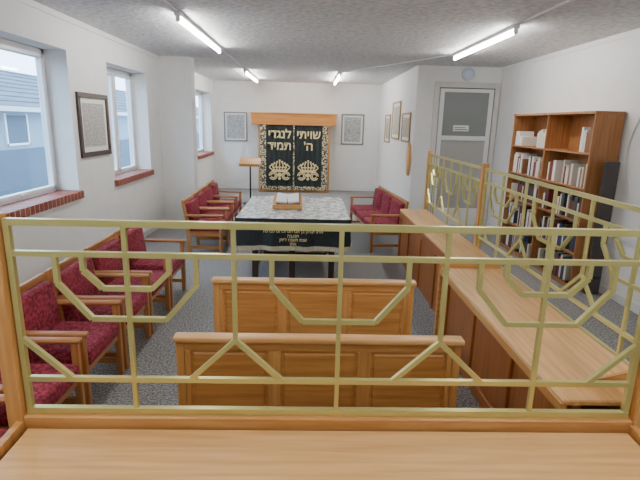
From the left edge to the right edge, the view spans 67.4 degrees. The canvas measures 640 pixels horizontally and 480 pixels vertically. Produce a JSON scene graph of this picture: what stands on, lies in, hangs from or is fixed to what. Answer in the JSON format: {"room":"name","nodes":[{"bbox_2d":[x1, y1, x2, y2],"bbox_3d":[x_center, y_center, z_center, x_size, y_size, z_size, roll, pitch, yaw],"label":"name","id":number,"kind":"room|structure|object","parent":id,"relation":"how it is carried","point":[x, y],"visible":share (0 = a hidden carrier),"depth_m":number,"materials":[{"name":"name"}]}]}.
{"room":"house of worship","nodes":[
{"label":"house of worship","id":0,"kind":"room"},
{"bbox_2d":[0,0,215,284],"bbox_3d":[-2.773,-1.094,6.005,0.930,3.050,16.300,1,14,-1],"label":"wall","id":1,"kind":"structure","parent":0,"point":[76,58],"depth_m":6.53,"materials":[{"name":"paint"}]},
{"bbox_2d":[0,38,57,205],"bbox_3d":[-3.112,-1.069,4.408,0.090,1.620,2.400,1,14,-1],"label":"window","id":2,"kind":"structure","parent":1,"relation":"in","point":[5,44],"depth_m":5.38,"materials":[{"name":"white plastic"}]},
{"bbox_2d":[0,190,84,217],"bbox_3d":[-2.962,-0.269,4.605,0.290,0.090,2.463,1,14,-1],"label":"window sill","id":3,"kind":"structure","parent":1,"relation":"attached to","point":[24,208],"depth_m":4.96,"materials":[{"name":"red brick"}]},
{"bbox_2d":[75,91,111,157],"bbox_3d":[-2.869,-1.464,6.118,0.029,0.770,0.860,1,14,-1],"label":"print","id":4,"kind":"object","parent":1,"relation":"attached to","point":[92,109],"visible":1,"depth_m":6.07,"materials":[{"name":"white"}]},
{"bbox_2d":[107,67,136,174],"bbox_3d":[-3.178,-1.804,7.418,0.090,1.620,1.600,1,14,-1],"label":"window","id":5,"kind":"structure","parent":1,"relation":"in","point":[112,73],"depth_m":7.51,"materials":[{"name":"white plastic"}]},
{"bbox_2d":[114,169,154,185],"bbox_3d":[-3.027,-1.004,7.616,0.290,0.090,1.663,1,14,-1],"label":"window sill","id":6,"kind":"structure","parent":1,"relation":"attached to","point":[130,176],"depth_m":7.52,"materials":[{"name":"red brick"}]},
{"bbox_2d":[143,217,166,237],"bbox_3d":[-2.916,0.331,6.350,0.015,0.110,16.300,1,14,-1],"label":"baseboard","id":7,"kind":"structure","parent":1,"relation":"attached to","point":[148,231],"depth_m":8.31,"materials":[{"name":"white paint"}]},
{"bbox_2d":[157,107,164,195],"bbox_3d":[-2.932,-1.630,8.820,0.040,1.650,0.130,1,14,-1],"label":"pipe","id":8,"kind":"object","parent":1,"relation":"attached to","point":[162,189],"visible":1,"depth_m":8.89,"materials":[{"name":"white paint"}]},
{"bbox_2d":[196,92,202,152],"bbox_3d":[-3.289,-3.062,12.566,0.090,1.620,1.800,1,14,-1],"label":"window","id":9,"kind":"structure","parent":1,"relation":"in","point":[197,93],"depth_m":13.30,"materials":[{"name":"white plastic"}]},
{"bbox_2d":[198,151,213,158],"bbox_3d":[-3.139,-2.263,12.764,0.290,0.090,1.866,1,14,-1],"label":"window sill","id":10,"kind":"structure","parent":1,"relation":"attached to","point":[203,154],"depth_m":12.68,"materials":[{"name":"red brick"}]},
{"bbox_2d":[16,0,639,70],"bbox_3d":[0.386,-1.921,3.400,6.380,0.060,11.500,1,14,-1],"label":"trim","id":11,"kind":"structure","parent":1,"relation":"attached to","point":[34,4],"depth_m":6.08,"materials":[{"name":"white paint"}]},
{"bbox_2d":[213,80,380,187],"bbox_3d":[-0.748,-3.013,14.075,5.330,3.050,0.200,1,14,-1],"label":"wall","id":12,"kind":"structure","parent":0,"point":[349,165],"depth_m":13.83,"materials":[{"name":"paint"}]},
{"bbox_2d":[224,112,246,140],"bbox_3d":[-2.434,-3.273,13.855,0.660,0.820,0.029,1,14,-1],"label":"framed certificate","id":13,"kind":"object","parent":12,"relation":"attached to","point":[235,123],"visible":1,"depth_m":13.86,"materials":[{"name":"white paper"}]},
{"bbox_2d":[218,184,374,190],"bbox_3d":[-0.699,-1.558,14.320,4.765,0.110,0.015,1,14,-1],"label":"baseboard","id":14,"kind":"structure","parent":12,"relation":"attached to","point":[219,185],"depth_m":14.34,"materials":[{"name":"white paint"}]},
{"bbox_2d":[341,114,364,144],"bbox_3d":[0.944,-3.207,13.945,0.660,0.870,0.029,1,14,-1],"label":"framed certificate","id":15,"kind":"object","parent":12,"relation":"attached to","point":[352,125],"visible":1,"depth_m":13.94,"materials":[{"name":"white paper"}]},
{"bbox_2d":[33,0,639,84],"bbox_3d":[0.238,-2.595,5.704,6.980,0.150,16.700,1,14,-1],"label":"ceiling","id":16,"kind":"structure","parent":0,"point":[300,41],"depth_m":5.81,"materials":[{"name":"white paint"}]},
{"bbox_2d":[162,0,177,11],"bbox_3d":[-1.456,-2.017,3.517,0.025,0.014,3.030,1,14,-1],"label":"conduit","id":17,"kind":"object","parent":16,"relation":"attached to","point":[164,1],"depth_m":4.74,"materials":[{"name":"grey metal"}]},
{"bbox_2d":[174,11,221,53],"bbox_3d":[-1.515,-2.628,6.198,0.070,0.098,2.450,1,14,-1],"label":"fluorescent light","id":18,"kind":"object","parent":16,"relation":"attached to","point":[181,18],"visible":0.99,"depth_m":5.77,"materials":[{"name":"white paint"}]},
{"bbox_2d":[192,57,231,59],"bbox_3d":[-1.969,-3.300,8.727,0.720,0.014,0.025,1,14,-1],"label":"conduit","id":19,"kind":"object","parent":16,"relation":"attached to","point":[192,57],"depth_m":8.72,"materials":[{"name":"grey metal"}]},
{"bbox_2d":[222,49,244,68],"bbox_3d":[-1.583,-3.329,8.882,0.045,0.014,3.080,1,14,-1],"label":"conduit","id":20,"kind":"object","parent":16,"relation":"attached to","point":[223,50],"depth_m":8.61,"materials":[{"name":"grey metal"}]},
{"bbox_2d":[243,69,257,82],"bbox_3d":[-1.653,-3.952,11.612,0.070,0.098,2.500,1,14,-1],"label":"fluorescent light","id":21,"kind":"object","parent":16,"relation":"attached to","point":[246,71],"visible":1,"depth_m":11.28,"materials":[{"name":"white paint"}]},
{"bbox_2d":[333,72,341,84],"bbox_3d":[0.424,-3.938,11.763,0.070,0.098,2.500,1,14,-1],"label":"fluorescent light","id":22,"kind":"object","parent":16,"relation":"attached to","point":[338,76],"visible":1,"depth_m":11.36,"materials":[{"name":"white paint"}]},
{"bbox_2d":[342,54,451,72],"bbox_3d":[1.299,-3.295,9.031,1.572,0.014,3.141,1,14,-1],"label":"conduit","id":23,"kind":"object","parent":16,"relation":"attached to","point":[451,54],"depth_m":8.68,"materials":[{"name":"grey metal"}]},
{"bbox_2d":[452,24,519,60],"bbox_3d":[2.131,-2.586,6.390,0.070,0.098,2.350,1,14,-1],"label":"fluorescent light","id":24,"kind":"object","parent":16,"relation":"attached to","point":[512,30],"visible":0.99,"depth_m":6.03,"materials":[{"name":"white paint"}]},
{"bbox_2d":[517,0,571,24],"bbox_3d":[2.190,-1.980,3.729,0.025,0.014,3.090,1,14,-1],"label":"conduit","id":25,"kind":"object","parent":16,"relation":"attached to","point":[566,1],"depth_m":4.60,"materials":[{"name":"grey metal"}]},
{"bbox_2d":[68,188,637,407],"bbox_3d":[0.163,0.499,6.458,6.980,0.120,16.700,1,14,-1],"label":"floor","id":26,"kind":"structure","parent":0,"point":[156,355],"depth_m":5.44,"materials":[{"name":"carpet"}]},
{"bbox_2d":[0,394,8,438],"bbox_3d":[-1.771,1.024,2.127,0.593,0.822,0.615,1,14,-1],"label":"upholstered armchair","id":27,"kind":"object","parent":26,"relation":"on","point":[3,431],"visible":0.02,"depth_m":2.33,"materials":[{"name":"fabric"}]},
{"bbox_2d":[0,337,85,427],"bbox_3d":[-1.785,0.870,2.758,0.593,0.822,0.615,1,14,-1],"label":"upholstered armchair","id":28,"kind":"object","parent":26,"relation":"on","point":[44,392],"visible":0.32,"depth_m":2.91,"materials":[{"name":"fabric"}]},
{"bbox_2d":[20,273,124,404],"bbox_3d":[-1.799,0.715,3.389,0.593,0.822,0.615,1,14,-1],"label":"upholstered armchair","id":29,"kind":"object","parent":26,"relation":"on","point":[42,318],"visible":0.64,"depth_m":3.35,"materials":[{"name":"fabric"}]},
{"bbox_2d":[43,250,150,368],"bbox_3d":[-1.812,0.561,4.021,0.593,0.822,0.615,1,14,-1],"label":"upholstered armchair","id":30,"kind":"object","parent":26,"relation":"on","point":[71,276],"visible":0.58,"depth_m":3.86,"materials":[{"name":"fabric"}]},
{"bbox_2d":[83,233,170,333],"bbox_3d":[-1.826,0.407,4.652,0.593,0.822,0.615,1,14,-1],"label":"upholstered armchair","id":31,"kind":"object","parent":26,"relation":"on","point":[108,243],"visible":0.45,"depth_m":4.52,"materials":[{"name":"fabric"}]},
{"bbox_2d":[113,228,186,307],"bbox_3d":[-1.840,0.252,5.283,0.593,0.822,0.615,1,14,-1],"label":"upholstered armchair","id":32,"kind":"object","parent":26,"relation":"on","point":[135,236],"visible":0.51,"depth_m":5.19,"materials":[{"name":"fabric"}]},
{"bbox_2d":[181,194,228,252],"bbox_3d":[-1.724,-0.241,7.317,0.593,0.822,0.615,1,14,-1],"label":"upholstered armchair","id":33,"kind":"object","parent":26,"relation":"on","point":[190,205],"visible":0.8,"depth_m":7.09,"materials":[{"name":"fabric"}]},
{"bbox_2d":[191,189,233,240],"bbox_3d":[-1.758,-0.395,7.948,0.593,0.822,0.615,1,14,-1],"label":"upholstered armchair","id":34,"kind":"object","parent":26,"relation":"on","point":[201,196],"visible":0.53,"depth_m":7.90,"materials":[{"name":"fabric"}]},
{"bbox_2d":[199,184,238,221],"bbox_3d":[-1.791,-0.550,8.579,0.593,0.822,0.615,1,14,-1],"label":"upholstered armchair","id":35,"kind":"object","parent":26,"relation":"on","point":[208,190],"visible":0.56,"depth_m":8.58,"materials":[{"name":"fabric"}]},
{"bbox_2d":[205,180,241,220],"bbox_3d":[-1.825,-0.705,9.210,0.593,0.822,0.615,1,14,-1],"label":"upholstered armchair","id":36,"kind":"object","parent":26,"relation":"on","point":[214,185],"visible":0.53,"depth_m":9.23,"materials":[{"name":"fabric"}]},
{"bbox_2d":[239,158,260,203],"bbox_3d":[-1.677,-1.414,11.562,0.500,1.090,0.340,1,14,-1],"label":"lectern stand","id":37,"kind":"object","parent":26,"relation":"on","point":[248,162],"visible":0.67,"depth_m":11.46,"materials":[{"name":"brown wood"}]},
{"bbox_2d":[250,112,337,192],"bbox_3d":[-0.744,-2.487,13.714,2.420,2.200,0.710,1,14,-1],"label":"torah ark","id":38,"kind":"object","parent":26,"relation":"on","point":[294,148],"visible":1,"depth_m":13.43,"materials":[{"name":"black fabric"}]},
{"bbox_2d":[252,218,348,277],"bbox_3d":[-0.342,-0.041,6.614,1.340,0.830,1.720,1,14,-1],"label":"table","id":39,"kind":"object","parent":26,"relation":"on","point":[255,263],"visible":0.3,"depth_m":5.95,"materials":[{"name":"brown wood"}]},
{"bbox_2d":[235,196,351,251],"bbox_3d":[-0.336,-0.272,6.551,1.460,0.396,1.846,1,14,-1],"label":"tablecloth","id":40,"kind":"object","parent":39,"relation":"on","point":[258,208],"visible":0.77,"depth_m":5.73,"materials":[{"name":"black fabric"}]},
{"bbox_2d":[272,195,301,209],"bbox_3d":[-0.427,-0.497,6.344,0.380,0.144,0.327,1,14,-1],"label":"book stand","id":41,"kind":"object","parent":40,"relation":"on","point":[274,206],"visible":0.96,"depth_m":6.20,"materials":[{"name":"brown wood"}]},
{"bbox_2d":[276,193,299,204],"bbox_3d":[-0.426,-0.548,6.353,0.310,0.128,0.217,1,14,-1],"label":"open book","id":42,"kind":"object","parent":41,"relation":"on","point":[281,198],"visible":1,"depth_m":6.30,"materials":[{"name":"white paper"}]},
{"bbox_2d":[211,276,416,334],"bbox_3d":[-0.055,0.650,3.763,1.474,0.852,0.477,1,14,-1],"label":"wooden bench","id":43,"kind":"object","parent":26,"relation":"on","point":[260,310],"visible":0.5,"depth_m":3.50,"materials":[{"name":"brown wood"}]},
{"bbox_2d":[173,332,464,407],"bbox_3d":[-0.015,0.876,2.841,1.534,0.852,0.477,1,14,-1],"label":"wooden bench","id":44,"kind":"object","parent":26,"relation":"on","point":[289,354],"visible":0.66,"depth_m":2.57,"materials":[{"name":"brown wood"}]},
{"bbox_2d":[0,212,639,479],"bbox_3d":[0.071,0.756,1.824,2.835,1.570,0.700,1,14,-1],"label":"railing frame","id":45,"kind":"structure","parent":26,"relation":"on","point":[35,446],"depth_m":2.00,"materials":[{"name":"painted metal"},{"name":"oak"}]},
{"bbox_2d":[350,185,408,252],"bbox_3d":[0.957,-0.418,8.312,0.593,0.822,1.915,0,14,-6],"label":"upholstered bench","id":46,"kind":"object","parent":26,"relation":"on","point":[386,206],"visible":0.84,"depth_m":8.01,"materials":[{"name":"fabric"}]},
{"bbox_2d":[397,150,628,408],"bbox_3d":[1.376,0.065,4.728,0.600,1.600,5.135,1,14,-1],"label":"counter","id":47,"kind":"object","parent":26,"relation":"on","point":[491,349],"depth_m":3.33,"materials":[{"name":"brown wood"}]},
{"bbox_2d":[1,154,639,417],"bbox_3d":[0.172,-0.251,4.549,2.995,0.867,5.175,1,14,-1],"label":"railing","id":48,"kind":"object","parent":47,"relation":"on","point":[613,266],"visible":0.98,"depth_m":2.06,"materials":[{"name":"metal"}]},
{"bbox_2d":[500,111,625,289],"bbox_3d":[3.271,-0.689,6.827,0.350,2.160,2.270,1,14,-1],"label":"bookcase","id":49,"kind":"object","parent":26,"relation":"on","point":[563,129],"visible":0.56,"depth_m":6.46,"materials":[{"name":"brown wood"}]},
{"bbox_2d":[505,127,592,280],"bbox_3d":[3.260,-0.629,6.819,0.250,1.924,2.147,1,14,-1],"label":"books","id":50,"kind":"object","parent":49,"relation":"in","point":[569,172],"visible":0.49,"depth_m":6.62,"materials":[{"name":"grey paper"}]},
{"bbox_2d":[583,161,620,293],"bbox_3d":[3.326,-0.117,5.671,0.170,1.600,0.060,1,14,-1],"label":"panel","id":51,"kind":"object","parent":26,"relation":"on","point":[610,174],"visible":0.77,"depth_m":5.60,"materials":[{"name":"grey laminate"}]},
{"bbox_2d":[376,65,502,219],"bbox_3d":[2.568,-2.360,11.732,1.600,3.050,4.800,1,14,-1],"label":"wall","id":52,"kind":"structure","parent":0,"point":[415,87],"depth_m":9.55,"materials":[{"name":"paint"}]},
{"bbox_2d":[384,114,390,142],"bbox_3d":[1.743,-2.881,12.411,0.029,0.700,0.800,1,14,-1],"label":"framed picture","id":53,"kind":"object","parent":52,"relation":"attached to","point":[387,117],"visible":1,"depth_m":12.39,"materials":[{"name":"brown"}]},
{"bbox_2d":[391,101,401,139],"bbox_3d":[1.773,-2.785,11.199,0.029,0.850,1.000,1,14,-1],"label":"framed picture","id":54,"kind":"object","parent":52,"relation":"attached to","point":[396,111],"visible":1,"depth_m":11.15,"materials":[{"name":"brown"}]},
{"bbox_2d":[401,112,411,142],"bbox_3d":[1.796,-2.354,10.043,0.029,0.600,0.850,1,14,-1],"label":"framed picture","id":55,"kind":"object","parent":52,"relation":"attached to","point":[406,117],"visible":1,"depth_m":9.98,"materials":[{"name":"brown"}]},
{"bbox_2d":[406,143,411,175],"bbox_3d":[1.787,-1.634,9.710,0.040,0.660,0.400,1,14,-1],"label":"wooden plaque","id":56,"kind":"object","parent":52,"relation":"attached to","point":[409,148],"visible":1,"depth_m":9.61,"materials":[{"name":"brown wood"}]},
{"bbox_2d":[428,82,500,225],"bbox_3d":[2.771,-1.636,9.395,1.250,2.760,0.090,1,14,-1],"label":"door","id":57,"kind":"structure","parent":52,"relation":"in","point":[463,120],"depth_m":9.32,"materials":[{"name":"white paint"}]},
{"bbox_2d":[462,67,474,80],"bbox_3d":[2.801,-3.127,9.053,0.240,0.240,0.050,1,14,-1],"label":"air vent","id":58,"kind":"object","parent":52,"relation":"in","point":[468,74],"visible":1,"depth_m":9.03,"materials":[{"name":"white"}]},
{"bbox_2d":[487,34,639,304],"bbox_3d":[3.637,-0.434,3.937,0.200,3.050,11.700,1,14,-1],"label":"wall","id":59,"kind":"structure","parent":0,"point":[606,76],"depth_m":6.11,"materials":[{"name":"paint"}]},
{"bbox_2d":[486,220,639,314],"bbox_3d":[3.497,1.016,4.185,0.015,0.110,11.500,1,14,-1],"label":"baseboard","id":60,"kind":"structure","parent":59,"relation":"attached to","point":[634,307],"depth_m":5.55,"materials":[{"name":"white paint"}]},
{"bbox_2d":[625,117,639,199],"bbox_3d":[3.506,-1.297,5.268,0.016,1.717,0.253,1,14,-1],"label":"cable","id":61,"kind":"object","parent":59,"relation":"attached to","point":[639,117],"visible":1,"depth_m":5.44,"materials":[{"name":"white plastic"}]},
{"label":"outside","id":62,"kind":"structure","parent":0,"visible":0},
{"bbox_3d":[-21.953,-0.987,14.727,36.850,0.200,90.000,1,14,-1],"label":"ground","id":63,"kind":"structure","parent":62,"visible":0},
{"bbox_2d":[0,70,199,196],"bbox_3d":[-10.114,-3.774,16.362,5.100,5.000,46.000,1,14,-1],"label":"neighbouring building","id":64,"kind":"structure","parent":63,"relation":"on","point":[23,166],"depth_m":13.06,"materials":[{"name":"blue"}]}
]}

